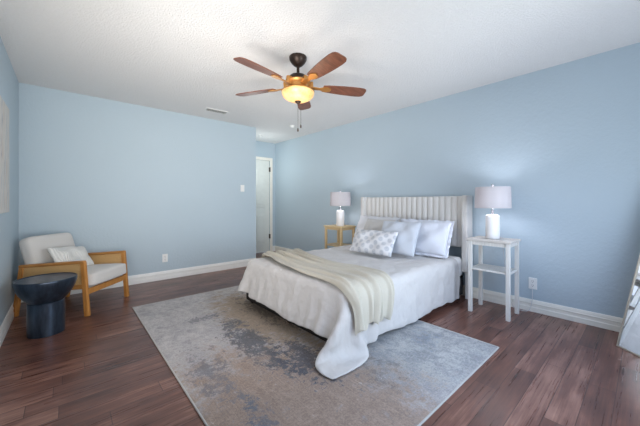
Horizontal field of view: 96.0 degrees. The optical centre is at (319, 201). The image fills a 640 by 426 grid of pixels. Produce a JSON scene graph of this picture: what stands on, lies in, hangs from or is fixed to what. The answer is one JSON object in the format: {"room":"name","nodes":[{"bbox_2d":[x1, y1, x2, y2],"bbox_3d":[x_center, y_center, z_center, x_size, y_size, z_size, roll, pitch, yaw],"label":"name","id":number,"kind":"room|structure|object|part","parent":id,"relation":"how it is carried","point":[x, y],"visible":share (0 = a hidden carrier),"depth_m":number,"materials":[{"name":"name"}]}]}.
{"room":"bedroom","nodes":[
{"label":"bedroom","id":0,"kind":"room"},
{"bbox_2d":[0,37,18,325],"bbox_3d":[-1.617,-0.105,1.147,0.120,2.440,5.340,0,0,-41],"label":"wall","id":1,"kind":"structure","parent":0,"point":[9,84],"depth_m":2.72,"materials":[{"name":"blue paint"}]},
{"bbox_2d":[0,95,8,213],"bbox_3d":[-2.253,-0.347,1.987,0.034,0.865,1.160,0,0,-41],"label":"wall art","id":2,"kind":"object","parent":1,"relation":"attached to","point":[4,110],"visible":1,"depth_m":2.24,"materials":[{"name":"fabric"}]},
{"bbox_2d":[0,301,13,346],"bbox_3d":[-1.606,1.054,1.238,0.016,0.122,5.220,0,0,-41],"label":"baseboard","id":3,"kind":"structure","parent":1,"relation":"attached to","point":[8,319],"depth_m":2.46,"materials":[{"name":"white paint"}]},
{"bbox_2d":[19,83,255,276],"bbox_3d":[-2.611,-0.105,4.490,3.050,2.440,0.990,0,0,-41],"label":"wall","id":4,"kind":"structure","parent":0,"point":[148,183],"depth_m":3.93,"materials":[{"name":"blue paint"}]},
{"bbox_2d":[21,258,254,302],"bbox_3d":[-2.233,1.054,4.153,2.930,0.122,0.016,0,0,-41],"label":"baseboard","id":5,"kind":"structure","parent":4,"relation":"attached to","point":[162,275],"depth_m":4.25,"materials":[{"name":"white paint"}]},
{"bbox_2d":[162,254,167,261],"bbox_3d":[-2.235,0.809,4.155,0.072,0.116,0.009,0,0,-41],"label":"wall outlet","id":6,"kind":"object","parent":4,"relation":"attached to","point":[164,256],"visible":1,"depth_m":4.15,"materials":[{"name":"white plastic"}]},
{"bbox_2d":[256,141,274,250],"bbox_3d":[-1.446,-0.105,6.257,1.034,2.440,0.120,0,0,-41],"label":"wall","id":7,"kind":"structure","parent":0,"point":[263,149],"depth_m":6.47,"materials":[{"name":"blue paint"}]},
{"bbox_2d":[256,160,270,252],"bbox_3d":[-1.425,0.093,6.191,0.813,2.028,0.108,0,0,-41],"label":"door","id":8,"kind":"structure","parent":7,"relation":"in","point":[263,169],"depth_m":6.33,"materials":[{"name":"paint"}]},
{"bbox_3d":[-1.302,0.575,6.306,0.252,0.640,0.026,0,0,-41],"label":"panel","id":9,"kind":"part","parent":8,"relation":"part of","materials":[{"name":"paint"}]},
{"bbox_3d":[-1.302,-0.295,6.306,0.252,0.820,0.026,0,0,-41],"label":"panel","id":10,"kind":"part","parent":8,"relation":"part of","materials":[{"name":"paint"}]},
{"bbox_2d":[256,156,272,250],"bbox_3d":[-1.423,0.065,6.185,0.935,2.100,0.018,0,0,-41],"label":"trim","id":11,"kind":"structure","parent":7,"relation":"attached to","point":[257,158],"depth_m":6.47,"materials":[{"name":"beige paint"}]},
{"bbox_2d":[0,0,639,143],"bbox_3d":[-0.452,-1.375,2.914,4.204,0.100,6.450,0,0,-41],"label":"ceiling","id":12,"kind":"structure","parent":0,"point":[177,56],"depth_m":2.42,"materials":[{"name":"white paint"}]},
{"bbox_2d":[204,107,228,114],"bbox_3d":[-1.508,-1.321,4.190,0.330,0.008,0.150,0,0,-41],"label":"ceiling vent","id":13,"kind":"object","parent":12,"relation":"in","point":[206,108],"visible":1,"depth_m":4.19,"materials":[{"name":"white plastic"}]},
{"bbox_2d":[233,52,365,131],"bbox_3d":[-0.201,-1.001,2.591,1.260,0.648,1.256,0,0,-41],"label":"ceiling fan","id":14,"kind":"object","parent":12,"relation":"hanging from","point":[298,88],"visible":1,"depth_m":2.53,"materials":[{"name":"brown wood"}]},
{"bbox_3d":[-0.618,-1.059,2.789,0.425,0.036,0.140,0,0,21],"label":"blade","id":15,"kind":"part","parent":14,"relation":"part of","materials":[{"name":"brown wood"}]},
{"bbox_3d":[-0.482,-1.059,2.282,0.140,0.036,0.425,0,0,39],"label":"blade","id":16,"kind":"part","parent":14,"relation":"part of","materials":[{"name":"brown wood"}]},
{"bbox_3d":[-0.201,-0.962,2.629,0.296,0.090,0.296,0,0,-41],"label":"lamp shade","id":17,"kind":"part","parent":14,"relation":"part of","materials":[{"name":"orange glass"}]},
{"bbox_3d":[-0.177,-1.059,3.075,0.140,0.036,0.425,0,0,3],"label":"blade","id":18,"kind":"part","parent":14,"relation":"part of","materials":[{"name":"brown wood"}]},
{"bbox_3d":[0.042,-1.059,2.255,0.140,0.036,0.425,0,0,-33],"label":"blade","id":19,"kind":"part","parent":14,"relation":"part of","materials":[{"name":"brown wood"}]},
{"bbox_3d":[0.230,-1.059,2.745,0.425,0.036,0.140,0,0,-15],"label":"blade","id":20,"kind":"part","parent":14,"relation":"part of","materials":[{"name":"brown wood"}]},
{"bbox_2d":[0,251,639,425],"bbox_3d":[-0.452,1.165,2.914,4.204,0.100,6.450,0,0,-41],"label":"floor","id":21,"kind":"structure","parent":0,"point":[105,368],"depth_m":1.89,"materials":[{"name":"brown wood"}]},
{"bbox_2d":[12,272,77,338],"bbox_3d":[-2.332,0.880,2.457,0.406,0.467,0.406,0,0,-41],"label":"side table","id":22,"kind":"object","parent":21,"relation":"on","point":[44,295],"visible":1,"depth_m":2.36,"materials":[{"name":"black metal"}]},
{"bbox_2d":[13,233,128,316],"bbox_3d":[-2.617,0.732,3.099,0.764,0.768,0.620,0,0,0],"label":"armchair","id":23,"kind":"object","parent":21,"relation":"on","point":[109,265],"visible":0.69,"depth_m":2.89,"materials":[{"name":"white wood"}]},
{"bbox_3d":[-2.936,0.875,2.807,0.112,0.484,0.034,0,0,0],"label":"leg","id":24,"kind":"part","parent":23,"relation":"part of","materials":[{"name":"brown wood"}]},
{"bbox_2d":[19,233,75,264],"bbox_3d":[-2.885,0.551,3.098,0.234,0.406,0.530,0,0,0],"label":"cushion","id":25,"kind":"object","parent":23,"relation":"on","point":[33,249],"depth_m":2.93,"materials":[{"name":"grey fabric"}]},
{"bbox_3d":[-2.608,0.608,2.809,0.636,0.073,0.040,0,0,0],"label":"arm","id":26,"kind":"part","parent":23,"relation":"part of","materials":[{"name":"brown wood"}]},
{"bbox_3d":[-2.611,0.730,2.809,0.610,0.270,0.012,0,0,0],"label":"cane panel","id":27,"kind":"part","parent":23,"relation":"part of","materials":[{"name":"brown wicker"}]},
{"bbox_2d":[47,246,93,265],"bbox_3d":[-2.625,0.590,3.054,0.207,0.266,0.449,0,0,4],"label":"throw pillow","id":28,"kind":"object","parent":23,"relation":"on","point":[70,253],"visible":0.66,"depth_m":2.99,"materials":[{"name":"white fabric"}]},
{"bbox_3d":[-2.601,0.845,2.809,0.612,0.084,0.030,0,0,0],"label":"rail","id":29,"kind":"part","parent":23,"relation":"part of","materials":[{"name":"brown wood"}]},
{"bbox_3d":[-2.291,0.850,2.812,0.083,0.531,0.034,0,0,0],"label":"leg","id":30,"kind":"part","parent":23,"relation":"part of","materials":[{"name":"brown wood"}]},
{"bbox_3d":[-2.615,0.730,3.389,0.610,0.270,0.012,0,0,0],"label":"cane panel","id":31,"kind":"part","parent":23,"relation":"part of","materials":[{"name":"brown wicker"}]},
{"bbox_2d":[87,263,125,285],"bbox_3d":[-2.564,0.791,3.100,0.658,0.193,0.532,0,0,0],"label":"seat cushion","id":32,"kind":"object","parent":23,"relation":"on","point":[97,273],"depth_m":3.07,"materials":[{"name":"grey fabric"}]},
{"bbox_3d":[-2.612,0.608,3.389,0.636,0.073,0.040,0,0,0],"label":"arm","id":33,"kind":"part","parent":23,"relation":"part of","materials":[{"name":"brown wood"}]},
{"bbox_3d":[-2.288,0.880,3.102,0.030,0.055,0.580,0,0,0],"label":"rail","id":34,"kind":"part","parent":23,"relation":"part of","materials":[{"name":"brown wood"}]},
{"bbox_3d":[-2.295,0.850,3.392,0.083,0.531,0.034,0,0,0],"label":"leg","id":35,"kind":"part","parent":23,"relation":"part of","materials":[{"name":"brown wood"}]},
{"bbox_2d":[132,286,498,425],"bbox_3d":[-0.301,1.109,2.608,1.958,0.011,2.828,0,0,-41],"label":"area rug","id":36,"kind":"object","parent":21,"relation":"on","point":[237,362],"visible":0.69,"depth_m":1.92,"materials":[{"name":"grey carpet"}]},
{"bbox_2d":[324,224,355,248],"bbox_3d":[0.310,0.742,4.540,0.334,0.744,0.394,0,0,-41],"label":"nightstand","id":37,"kind":"object","parent":21,"relation":"on","point":[340,229],"visible":0.5,"depth_m":4.49,"materials":[{"name":"brown wood"}]},
{"bbox_3d":[0.096,0.753,4.574,0.034,0.722,0.034,0,0,-41],"label":"leg","id":38,"kind":"part","parent":37,"relation":"part of","materials":[{"name":"brown wood"}]},
{"bbox_3d":[0.303,0.753,4.757,0.034,0.722,0.034,0,0,-41],"label":"leg","id":39,"kind":"part","parent":37,"relation":"part of","materials":[{"name":"brown wood"}]},
{"bbox_2d":[326,242,351,246],"bbox_3d":[0.310,0.675,4.540,0.298,0.016,0.298,0,0,-41],"label":"shelf","id":40,"kind":"object","parent":37,"relation":"attached to","point":[337,244],"depth_m":4.52,"materials":[{"name":"brown wood"}]},
{"bbox_2d":[330,190,350,225],"bbox_3d":[0.317,0.092,4.479,0.324,0.553,0.324,0,0,-41],"label":"table lamp","id":41,"kind":"object","parent":37,"relation":"on","point":[340,198],"visible":0.99,"depth_m":4.37,"materials":[{"name":"white ceramic"}]},
{"bbox_3d":[0.317,-0.044,4.479,0.324,0.212,0.324,0,0,-41],"label":"lamp shade","id":42,"kind":"part","parent":41,"relation":"part of","materials":[{"name":"white fabric"}]},
{"bbox_3d":[0.318,0.753,4.322,0.034,0.722,0.034,0,0,-41],"label":"leg","id":43,"kind":"part","parent":37,"relation":"part of","materials":[{"name":"brown wood"}]},
{"bbox_2d":[246,195,472,341],"bbox_3d":[0.483,0.519,3.244,2.065,1.190,1.562,0,0,-41],"label":"bed","id":44,"kind":"object","parent":21,"relation":"on","point":[459,209],"visible":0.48,"depth_m":3.48,"materials":[{"name":"white fabric"}]},
{"bbox_2d":[238,245,459,378],"bbox_3d":[0.287,0.860,3.071,2.065,0.496,1.704,0,0,-41],"label":"duvet","id":45,"kind":"object","parent":44,"relation":"on","point":[422,284],"visible":0.68,"depth_m":2.50,"materials":[{"name":"white fabric"}]},
{"bbox_2d":[261,248,394,335],"bbox_3d":[-0.060,0.740,2.805,0.575,0.388,1.751,0,0,-32],"label":"throw blanket","id":46,"kind":"object","parent":45,"relation":"on","point":[370,292],"visible":0.98,"depth_m":2.23,"materials":[{"name":"beige fabric"}]},
{"bbox_2d":[349,229,398,256],"bbox_3d":[0.610,0.459,3.318,0.574,0.261,0.202,0,0,43],"label":"lumbar pillow","id":47,"kind":"object","parent":45,"relation":"on","point":[375,242],"visible":1,"depth_m":3.24,"materials":[{"name":"fabric"}]},
{"bbox_2d":[353,216,399,239],"bbox_3d":[0.763,0.398,4.005,0.248,0.400,0.693,0,0,-39],"label":"sleeping pillow","id":48,"kind":"object","parent":45,"relation":"on","point":[363,219],"visible":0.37,"depth_m":4.12,"materials":[{"name":"white fabric"}]},
{"bbox_2d":[363,218,395,230],"bbox_3d":[0.732,0.406,3.745,0.240,0.362,0.480,0,0,-38],"label":"accent pillow","id":49,"kind":"object","parent":45,"relation":"on","point":[371,224],"visible":0.26,"depth_m":3.75,"materials":[{"name":"beige fabric"}]},
{"bbox_2d":[381,221,421,256],"bbox_3d":[0.895,0.408,3.309,0.480,0.359,0.254,0,0,43],"label":"accent pillow","id":50,"kind":"object","parent":45,"relation":"on","point":[405,243],"visible":0.68,"depth_m":3.20,"materials":[{"name":"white fabric"}]},
{"bbox_2d":[401,219,454,257],"bbox_3d":[1.197,0.409,3.377,0.659,0.406,0.254,0,0,45],"label":"pillow sham","id":51,"kind":"object","parent":45,"relation":"on","point":[434,236],"visible":0.68,"depth_m":3.22,"materials":[{"name":"white fabric"}]},
{"bbox_3d":[0.442,0.962,3.249,2.010,0.197,1.490,0,0,-41],"label":"frame","id":52,"kind":"part","parent":44,"relation":"part of","materials":[{"name":"white fabric"}]},
{"bbox_3d":[0.423,0.746,3.232,1.950,0.232,1.500,0,0,-41],"label":"mattress","id":53,"kind":"part","parent":44,"relation":"part of","materials":[{"name":"white fabric"}]},
{"bbox_3d":[1.192,0.230,3.866,0.034,0.599,1.431,0,0,-41],"label":"channel panel","id":54,"kind":"part","parent":44,"relation":"part of","materials":[{"name":"beige fabric"}]},
{"bbox_3d":[1.712,0.945,3.328,0.090,0.339,0.038,0,0,-41],"label":"post","id":55,"kind":"part","parent":44,"relation":"part of","materials":[{"name":"beige fabric"}]},
{"bbox_2d":[466,236,520,321],"bbox_3d":[1.752,0.742,2.912,0.334,0.744,0.394,0,0,-41],"label":"nightstand","id":56,"kind":"object","parent":21,"relation":"on","point":[481,241],"visible":1,"depth_m":2.87,"materials":[{"name":"white wood"}]},
{"bbox_3d":[1.538,0.753,2.946,0.034,0.722,0.034,0,0,-41],"label":"leg","id":57,"kind":"part","parent":56,"relation":"part of","materials":[{"name":"white wood"}]},
{"bbox_3d":[1.745,0.753,3.129,0.034,0.722,0.034,0,0,-41],"label":"leg","id":58,"kind":"part","parent":56,"relation":"part of","materials":[{"name":"white wood"}]},
{"bbox_2d":[472,264,514,274],"bbox_3d":[1.752,0.675,2.912,0.298,0.016,0.298,0,0,-41],"label":"shelf","id":59,"kind":"object","parent":56,"relation":"attached to","point":[482,267],"depth_m":2.89,"materials":[{"name":"white wood"}]},
{"bbox_2d":[474,184,532,310],"bbox_3d":[1.846,0.464,2.955,0.543,1.297,0.324,0,0,-23],"label":"table lamp","id":60,"kind":"object","parent":56,"relation":"on","point":[492,196],"visible":0.88,"depth_m":2.83,"materials":[{"name":"white ceramic"}]},
{"bbox_3d":[1.746,-0.044,2.912,0.324,0.212,0.324,0,0,-41],"label":"lamp shade","id":61,"kind":"part","parent":60,"relation":"part of","materials":[{"name":"white fabric"}]},
{"bbox_3d":[1.978,0.736,2.987,0.367,0.753,0.106,0,0,5],"label":"power cord","id":62,"kind":"part","parent":60,"relation":"part of","materials":[{"name":"white plastic"}]},
{"bbox_3d":[1.760,0.753,2.694,0.034,0.722,0.034,0,0,-41],"label":"leg","id":63,"kind":"part","parent":56,"relation":"part of","materials":[{"name":"white wood"}]},
{"bbox_3d":[1.967,0.753,2.877,0.034,0.722,0.034,0,0,-41],"label":"leg","id":64,"kind":"part","parent":56,"relation":"part of","materials":[{"name":"white wood"}]},
{"bbox_2d":[616,254,639,356],"bbox_3d":[2.496,0.350,1.950,0.408,1.534,0.560,0,0,0],"label":"floor mirror","id":65,"kind":"object","parent":21,"relation":"on","point":[628,340],"visible":1,"depth_m":2.18,"materials":[{"name":"white mirror"}]},
{"bbox_2d":[275,42,639,317],"bbox_3d":[1.079,-0.105,4.265,0.120,2.440,6.450,0,0,-41],"label":"wall","id":66,"kind":"structure","parent":0,"point":[565,138],"depth_m":3.00,"materials":[{"name":"blue paint"}]},
{"bbox_2d":[275,246,622,331],"bbox_3d":[1.028,1.054,4.220,0.016,0.122,6.210,0,0,-41],"label":"baseboard","id":67,"kind":"structure","parent":66,"relation":"attached to","point":[613,323],"depth_m":2.78,"materials":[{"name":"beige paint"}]},
{"bbox_2d":[529,277,536,289],"bbox_3d":[2.167,0.830,2.933,0.009,0.116,0.072,0,0,-41],"label":"wall outlet","id":68,"kind":"object","parent":66,"relation":"attached to","point":[532,281],"visible":1,"depth_m":2.93,"materials":[{"name":"white plastic"}]}
]}

